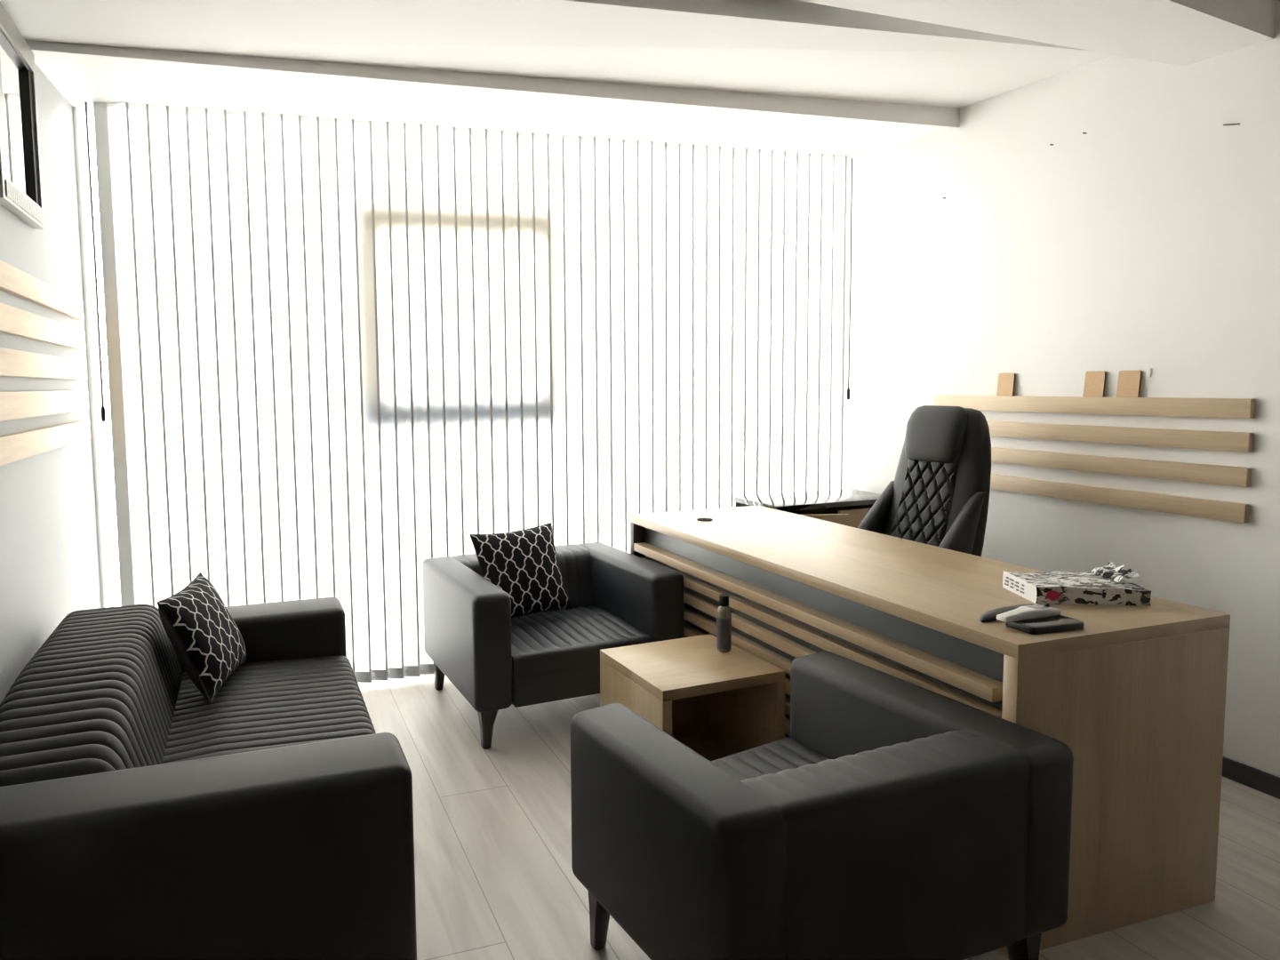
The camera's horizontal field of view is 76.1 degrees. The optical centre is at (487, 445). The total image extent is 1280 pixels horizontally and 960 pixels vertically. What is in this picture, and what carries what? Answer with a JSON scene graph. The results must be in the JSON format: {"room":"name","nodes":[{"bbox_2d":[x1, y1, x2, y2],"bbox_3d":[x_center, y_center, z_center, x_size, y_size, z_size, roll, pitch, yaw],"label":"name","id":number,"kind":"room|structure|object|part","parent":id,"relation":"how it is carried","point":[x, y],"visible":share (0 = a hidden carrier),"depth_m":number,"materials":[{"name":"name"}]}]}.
{"room":"private office","nodes":[
{"label":"private office","id":0,"kind":"room"},
{"bbox_2d":[0,63,115,703],"bbox_3d":[-1.093,-0.205,1.118,0.150,3.000,5.260,-2,5,-16],"label":"wall","id":1,"kind":"structure","parent":0,"point":[50,564],"depth_m":2.73,"materials":[{"name":"grey paint"}]},
{"bbox_2d":[0,1,44,229],"bbox_3d":[-1.388,-0.956,2.346,0.036,0.548,0.450,-2,5,-16],"label":"picture frame","id":2,"kind":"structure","parent":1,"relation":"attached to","point":[20,174],"depth_m":2.39,"materials":[{"name":"silver metal"}]},
{"bbox_2d":[0,38,31,198],"bbox_3d":[-1.397,-0.955,2.338,0.006,0.424,0.400,-2,5,-16],"label":"mirror glass","id":3,"kind":"object","parent":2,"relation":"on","point":[16,74],"depth_m":2.40,"materials":[{"name":"white mirror"}]},
{"bbox_2d":[0,260,83,319],"bbox_3d":[-1.379,-0.475,2.360,0.022,0.072,1.735,-2,5,-16],"label":"batten","id":4,"kind":"object","parent":1,"relation":"attached to","point":[13,281],"visible":1,"depth_m":2.51,"materials":[{"name":"beige wood"}]},
{"bbox_2d":[0,302,85,350],"bbox_3d":[-1.377,-0.359,2.369,0.022,0.075,1.735,-2,5,-16],"label":"batten","id":5,"kind":"object","parent":1,"relation":"attached to","point":[13,321],"visible":1,"depth_m":2.50,"materials":[{"name":"beige wood"}]},
{"bbox_2d":[0,347,87,379],"bbox_3d":[-1.375,-0.240,2.378,0.022,0.074,1.735,-2,5,-16],"label":"batten","id":6,"kind":"object","parent":1,"relation":"attached to","point":[13,363],"visible":1,"depth_m":2.48,"materials":[{"name":"beige wood"}]},
{"bbox_2d":[0,390,88,421],"bbox_3d":[-1.372,-0.122,2.387,0.022,0.076,1.735,-2,5,-16],"label":"batten","id":7,"kind":"object","parent":1,"relation":"attached to","point":[20,404],"visible":1,"depth_m":2.47,"materials":[{"name":"beige wood"}]},
{"bbox_2d":[0,419,90,465],"bbox_3d":[-1.370,-0.006,2.396,0.022,0.073,1.735,-2,5,-16],"label":"batten","id":8,"kind":"object","parent":1,"relation":"attached to","point":[16,446],"visible":1,"depth_m":2.46,"materials":[{"name":"beige wood"}]},
{"bbox_2d":[72,107,108,607],"bbox_3d":[-1.673,-0.169,3.390,0.015,2.600,0.070,-2,5,-16],"label":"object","id":9,"kind":"structure","parent":1,"relation":"attached to","point":[76,112],"depth_m":3.36,"materials":[{"name":"white paint"}]},
{"bbox_2d":[93,102,135,606],"bbox_3d":[-1.525,-0.125,3.296,0.054,2.520,0.030,-2,5,-16],"label":"trim","id":10,"kind":"structure","parent":1,"relation":"attached to","point":[100,108],"depth_m":3.26,"materials":[{"name":"white paint"}]},
{"bbox_2d":[0,0,1112,158],"bbox_3d":[0.279,-1.605,3.134,3.729,0.533,1.590,-2,5,-16],"label":"ceiling","id":11,"kind":"structure","parent":0,"point":[775,47],"depth_m":2.86,"materials":[{"name":"white paint"}]},
{"bbox_2d":[84,101,568,682],"bbox_3d":[-0.602,-0.163,3.548,2.030,2.487,0.077,-2,5,-16],"label":"vertical blind","id":12,"kind":"object","parent":11,"relation":"hanging from","point":[343,341],"visible":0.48,"depth_m":3.50,"materials":[{"name":"white fabric"}]},
{"bbox_3d":[-1.573,-0.756,3.197,0.010,1.196,0.010,-2,5,-16],"label":"pull cord","id":13,"kind":"part","parent":12,"relation":"part of","materials":[{"name":"grey plastic"}]},
{"bbox_2d":[564,136,852,553],"bbox_3d":[1.149,-0.237,4.062,1.625,2.487,0.077,-2,5,-16],"label":"vertical blind","id":14,"kind":"object","parent":11,"relation":"hanging from","point":[706,285],"visible":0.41,"depth_m":3.99,"materials":[{"name":"white fabric"}]},
{"bbox_3d":[1.913,-0.904,4.221,0.010,1.196,0.010,-2,5,-16],"label":"pull cord","id":15,"kind":"part","parent":14,"relation":"part of","materials":[{"name":"grey plastic"}]},
{"bbox_2d":[358,674,1279,959],"bbox_3d":[0.811,1.275,1.737,4.129,0.120,5.360,-2,5,-16],"label":"floor","id":16,"kind":"structure","parent":0,"point":[495,879],"depth_m":2.28,"materials":[{"name":"grey wood"}]},
{"bbox_2d":[0,596,416,959],"bbox_3d":[-0.766,0.869,2.175,0.900,0.683,1.410,-2,5,-16],"label":"sofa","id":17,"kind":"object","parent":16,"relation":"on","point":[142,817],"visible":0.98,"depth_m":1.58,"materials":[{"name":"black leather"}]},
{"bbox_2d":[0,603,183,786],"bbox_3d":[-1.020,0.677,2.086,0.350,0.277,0.997,-2,5,-16],"label":"cushion","id":18,"kind":"object","parent":17,"relation":"on","point":[103,692],"depth_m":1.91,"materials":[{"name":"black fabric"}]},
{"bbox_2d":[156,572,247,703],"bbox_3d":[-0.874,0.583,2.471,0.185,0.313,0.343,-1,4,2],"label":"cushion","id":19,"kind":"object","parent":17,"relation":"on","point":[203,633],"visible":1,"depth_m":2.36,"materials":[{"name":"fabric"}]},
{"bbox_3d":[-0.600,0.894,1.597,0.892,0.475,0.205,-2,5,-16],"label":"armrest","id":20,"kind":"part","parent":17,"relation":"part of","materials":[{"name":"black leather"}]},
{"bbox_3d":[-0.942,0.812,2.749,0.892,0.475,0.205,-2,5,-16],"label":"armrest","id":21,"kind":"part","parent":17,"relation":"part of","materials":[{"name":"black leather"}]},
{"bbox_2d":[161,655,375,763],"bbox_3d":[-0.638,0.814,2.209,0.630,0.121,0.997,-2,5,-16],"label":"seat cushion","id":22,"kind":"object","parent":17,"relation":"on","point":[269,701],"depth_m":2.28,"materials":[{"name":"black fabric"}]},
{"bbox_2d":[422,542,684,749],"bbox_3d":[0.252,0.799,3.402,0.900,0.592,0.730,-3,5,-20],"label":"armchair","id":23,"kind":"object","parent":16,"relation":"on","point":[497,660],"visible":0.77,"depth_m":3.17,"materials":[{"name":"black leather"}]},
{"bbox_3d":[-0.200,1.011,3.565,0.084,0.162,0.084,-3,5,-20],"label":"leg","id":24,"kind":"part","parent":23,"relation":"part of","materials":[{"name":"black paint"}]},
{"bbox_3d":[-0.100,0.742,3.269,0.152,0.442,0.730,-3,5,-20],"label":"armrest","id":25,"kind":"part","parent":23,"relation":"part of","materials":[{"name":"grey leather"}]},
{"bbox_3d":[0.002,1.050,3.014,0.084,0.162,0.084,-3,5,-20],"label":"leg","id":26,"kind":"part","parent":23,"relation":"part of","materials":[{"name":"black paint"}]},
{"bbox_2d":[469,522,573,617],"bbox_3d":[0.142,0.541,3.416,0.402,0.371,0.207,-3,5,-23],"label":"cushion","id":27,"kind":"object","parent":23,"relation":"on","point":[524,564],"visible":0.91,"depth_m":3.37,"materials":[{"name":"fabric"}]},
{"bbox_3d":[0.165,0.709,3.630,0.641,0.442,0.230,-3,5,-20],"label":"backrest","id":28,"kind":"part","parent":23,"relation":"part of","materials":[{"name":"grey leather"}]},
{"bbox_3d":[0.262,0.884,3.386,0.593,0.117,0.678,-3,5,-20],"label":"rail","id":29,"kind":"part","parent":23,"relation":"part of","materials":[{"name":"grey leather"}]},
{"bbox_2d":[511,605,653,683],"bbox_3d":[0.278,0.799,3.331,0.593,0.121,0.571,-3,5,-20],"label":"seat cushion","id":30,"kind":"object","parent":23,"relation":"on","point":[558,646],"depth_m":3.14,"materials":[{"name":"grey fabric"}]},
{"bbox_3d":[0.602,0.708,3.524,0.152,0.442,0.730,-3,5,-20],"label":"armrest","id":31,"kind":"part","parent":23,"relation":"part of","materials":[{"name":"grey leather"}]},
{"bbox_2d":[600,633,785,761],"bbox_3d":[0.680,0.931,2.708,0.456,0.420,0.410,-3,5,-19],"label":"side table","id":32,"kind":"object","parent":16,"relation":"on","point":[717,704],"visible":0.68,"depth_m":2.69,"materials":[{"name":"brown wood"}]},
{"bbox_3d":[0.481,0.958,2.640,0.034,0.386,0.410,-3,5,-19],"label":"panel","id":33,"kind":"part","parent":32,"relation":"part of","materials":[{"name":"brown wood"}]},
{"bbox_3d":[0.615,0.925,2.891,0.388,0.366,0.018,-3,5,-19],"label":"panel","id":34,"kind":"part","parent":32,"relation":"part of","materials":[{"name":"brown wood"}]},
{"bbox_2d":[675,733,735,761],"bbox_3d":[0.685,1.099,2.716,0.388,0.025,0.380,-3,5,-19],"label":"shelf","id":35,"kind":"object","parent":32,"relation":"attached to","point":[709,746],"depth_m":2.86,"materials":[{"name":"brown wood"}]},
{"bbox_2d":[716,593,731,652],"bbox_3d":[0.816,0.615,2.766,0.049,0.196,0.049,-2,5,-16],"label":"plastic bottle","id":36,"kind":"object","parent":32,"relation":"on","point":[724,618],"visible":1,"depth_m":2.75,"materials":[{"name":"grey"}]},
{"bbox_3d":[0.879,0.939,2.779,0.034,0.386,0.410,-3,5,-19],"label":"panel","id":37,"kind":"part","parent":32,"relation":"part of","materials":[{"name":"brown wood"}]},
{"bbox_2d":[734,488,880,527],"bbox_3d":[1.667,0.642,3.988,0.718,0.760,0.443,-2,5,-16],"label":"base cabinet","id":38,"kind":"object","parent":16,"relation":"on","point":[848,507],"visible":0.24,"depth_m":3.89,"materials":[{"name":"black"}]},
{"bbox_3d":[1.532,0.668,3.787,0.335,0.685,0.018,-1,4,2],"label":"door","id":39,"kind":"part","parent":38,"relation":"part of","materials":[{"name":"brown wood"}]},
{"bbox_3d":[1.869,0.650,3.939,0.350,0.685,0.018,-2,5,-16],"label":"door","id":40,"kind":"part","parent":38,"relation":"part of","materials":[{"name":"brown wood"}]},
{"bbox_2d":[569,650,1073,959],"bbox_3d":[0.708,0.917,1.858,0.904,0.578,0.700,-3,5,-23],"label":"armchair","id":41,"kind":"object","parent":16,"relation":"on","point":[896,819],"visible":1,"depth_m":1.61,"materials":[{"name":"black leather"},{"name":"black wood"}]},
{"bbox_3d":[0.284,1.122,1.921,0.086,0.177,0.080,-3,5,-23],"label":"leg","id":42,"kind":"part","parent":41,"relation":"part of","materials":[{"name":"black paint"}]},
{"bbox_3d":[0.374,0.853,1.704,0.167,0.413,0.571,-3,5,-23],"label":"armrest","id":43,"kind":"part","parent":41,"relation":"part of","materials":[{"name":"black leather"}]},
{"bbox_2d":[711,737,829,780],"bbox_3d":[0.683,0.899,1.919,0.573,0.121,0.517,-3,5,-23],"label":"seat cushion","id":44,"kind":"object","parent":41,"relation":"on","point":[776,756],"depth_m":2.12,"materials":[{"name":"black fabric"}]},
{"bbox_3d":[0.795,0.849,1.652,0.615,0.413,0.239,-3,5,-23],"label":"backrest","id":45,"kind":"part","parent":41,"relation":"part of","materials":[{"name":"black leather"}]},
{"bbox_3d":[1.048,0.818,1.992,0.164,0.413,0.694,-3,5,-23],"label":"armrest","id":46,"kind":"part","parent":41,"relation":"part of","materials":[{"name":"black leather"}]},
{"bbox_3d":[1.163,1.116,1.773,0.084,0.177,0.097,-3,5,-23],"label":"leg","id":47,"kind":"part","parent":41,"relation":"part of","materials":[{"name":"black paint"}]},
{"bbox_2d":[857,405,991,556],"bbox_3d":[1.680,0.461,3.260,0.616,1.231,0.660,-3,5,-21],"label":"office chair","id":48,"kind":"object","parent":16,"relation":"on","point":[938,495],"visible":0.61,"depth_m":3.21,"materials":[{"name":"black leather"}]},
{"bbox_3d":[1.777,0.298,3.287,0.134,0.510,0.256,-3,5,-21],"label":"quilted panel","id":49,"kind":"part","parent":48,"relation":"part of","materials":[{"name":"black leather"}]},
{"bbox_2d":[630,505,1230,959],"bbox_3d":[1.257,0.741,2.851,0.685,0.754,1.931,-2,5,-16],"label":"office desk","id":50,"kind":"object","parent":16,"relation":"on","point":[1136,694],"visible":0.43,"depth_m":2.00,"materials":[{"name":"brown wood"}]},
{"bbox_3d":[0.989,0.695,3.759,0.685,0.716,0.036,-2,5,-16],"label":"panel","id":51,"kind":"part","parent":50,"relation":"part of","materials":[{"name":"beige wood"}]},
{"bbox_3d":[0.990,0.762,2.773,0.018,0.696,1.859,-2,5,-16],"label":"panel","id":52,"kind":"part","parent":50,"relation":"part of","materials":[{"name":"grey"}]},
{"bbox_2d":[978,603,1033,622],"bbox_3d":[1.310,0.420,2.014,0.209,0.023,0.046,-3,5,-25],"label":"case","id":53,"kind":"object","parent":50,"relation":"on","point":[988,616],"visible":0.54,"depth_m":1.99,"materials":[{"name":"black plastic"}]},
{"bbox_2d":[1005,614,1084,634],"bbox_3d":[1.336,0.428,1.921,0.156,0.019,0.080,-2,5,-13],"label":"phone","id":54,"kind":"object","parent":50,"relation":"on","point":[1057,623],"visible":0.76,"depth_m":1.89,"materials":[{"name":"black plastic"}]},
{"bbox_2d":[996,602,1061,622],"bbox_3d":[1.311,0.406,1.943,0.185,0.024,0.046,-3,5,-20],"label":"handset","id":55,"kind":"object","parent":54,"relation":"on","point":[1036,611],"visible":1,"depth_m":1.93,"materials":[{"name":"white plastic"}]},
{"bbox_3d":[1.380,0.394,1.974,0.014,0.009,0.014,-3,5,-20],"label":"knob","id":56,"kind":"part","parent":55,"relation":"part of","materials":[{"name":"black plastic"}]},
{"bbox_2d":[1002,560,1151,605],"bbox_3d":[1.596,0.371,2.178,0.282,0.082,0.177,-1,4,8],"label":"box","id":57,"kind":"object","parent":50,"relation":"on","point":[1101,586],"visible":1,"depth_m":2.12,"materials":[{"name":"white cardboard"}]},
{"bbox_2d":[1004,576,1023,593],"bbox_3d":[1.461,0.387,2.220,0.002,0.024,0.102,-1,4,8],"label":"print","id":58,"kind":"object","parent":57,"relation":"attached to","point":[1015,585],"depth_m":2.22,"materials":[{"name":"grey paper"}]},
{"bbox_3d":[1.526,0.825,1.946,0.685,0.716,0.036,-2,5,-16],"label":"panel","id":59,"kind":"part","parent":50,"relation":"part of","materials":[{"name":"brown wood"}]},
{"bbox_2d":[798,0,1275,66],"bbox_3d":[0.543,-1.509,2.247,3.729,0.609,0.970,-2,5,-16],"label":"ceiling","id":60,"kind":"structure","parent":0,"point":[1182,33],"depth_m":2.48,"materials":[{"name":"white paint"}]},
{"bbox_2d":[842,0,1279,777],"bbox_3d":[2.626,-0.362,2.210,0.150,3.000,5.260,-2,5,-16],"label":"wall","id":61,"kind":"structure","parent":0,"point":[1148,237],"depth_m":2.99,"materials":[{"name":"white paint"}]},
{"bbox_2d":[841,165,847,489],"bbox_3d":[1.891,-0.269,4.299,0.032,2.520,0.030,-2,5,-16],"label":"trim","id":62,"kind":"structure","parent":61,"relation":"attached to","point":[846,165],"depth_m":4.25,"materials":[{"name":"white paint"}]},
{"bbox_2d":[933,395,1255,418],"bbox_3d":[2.269,-0.159,3.149,0.022,0.064,1.239,-2,5,-16],"label":"batten","id":63,"kind":"object","parent":61,"relation":"attached to","point":[1234,408],"visible":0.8,"depth_m":2.96,"materials":[{"name":"beige wood"}]},
{"bbox_2d":[996,372,1015,395],"bbox_3d":[2.194,-0.258,3.389,0.014,0.097,0.075,-2,5,-16],"label":"wooden block","id":64,"kind":"object","parent":63,"relation":"on","point":[1005,383],"visible":1,"depth_m":3.38,"materials":[{"name":"brown wood"}]},
{"bbox_2d":[1082,370,1105,397],"bbox_3d":[2.300,-0.232,3.032,0.014,0.097,0.074,-2,5,-16],"label":"wooden block","id":65,"kind":"object","parent":63,"relation":"on","point":[1094,381],"visible":1,"depth_m":3.03,"materials":[{"name":"brown wood"}]},
{"bbox_2d":[1115,370,1141,397],"bbox_3d":[2.335,-0.224,2.914,0.014,0.097,0.077,-2,5,-16],"label":"wooden block","id":66,"kind":"object","parent":63,"relation":"on","point":[1128,381],"visible":1,"depth_m":2.91,"materials":[{"name":"brown wood"}]},
{"bbox_2d":[986,420,1253,452],"bbox_3d":[2.271,-0.051,3.158,0.022,0.063,1.239,-2,5,-16],"label":"batten","id":67,"kind":"object","parent":61,"relation":"attached to","point":[1243,442],"visible":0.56,"depth_m":2.90,"materials":[{"name":"beige wood"}]},
{"bbox_2d":[990,473,1249,523],"bbox_3d":[2.276,0.179,3.175,0.022,0.062,1.239,-2,5,-16],"label":"batten","id":68,"kind":"object","parent":61,"relation":"attached to","point":[1236,512],"visible":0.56,"depth_m":2.92,"materials":[{"name":"beige wood"}]},
{"bbox_2d":[991,447,1251,487],"bbox_3d":[2.273,0.062,3.166,0.022,0.062,1.239,-2,5,-16],"label":"batten","id":69,"kind":"object","parent":61,"relation":"attached to","point":[1239,476],"visible":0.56,"depth_m":2.91,"materials":[{"name":"beige wood"}]},
{"bbox_2d":[1146,368,1151,376],"bbox_3d":[2.360,-0.259,2.855,0.005,0.030,0.014,-2,5,-16],"label":"wall hook","id":70,"kind":"object","parent":61,"relation":"attached to","point":[1148,371],"visible":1,"depth_m":2.85,"materials":[{"name":"white plastic"}]},
{"bbox_2d":[1221,756,1279,799],"bbox_3d":[2.645,1.120,2.066,0.014,0.066,4.770,-2,5,-16],"label":"baseboard","id":71,"kind":"structure","parent":61,"relation":"attached to","point":[1258,780],"depth_m":2.60,"materials":[{"name":"grey"}]}
]}

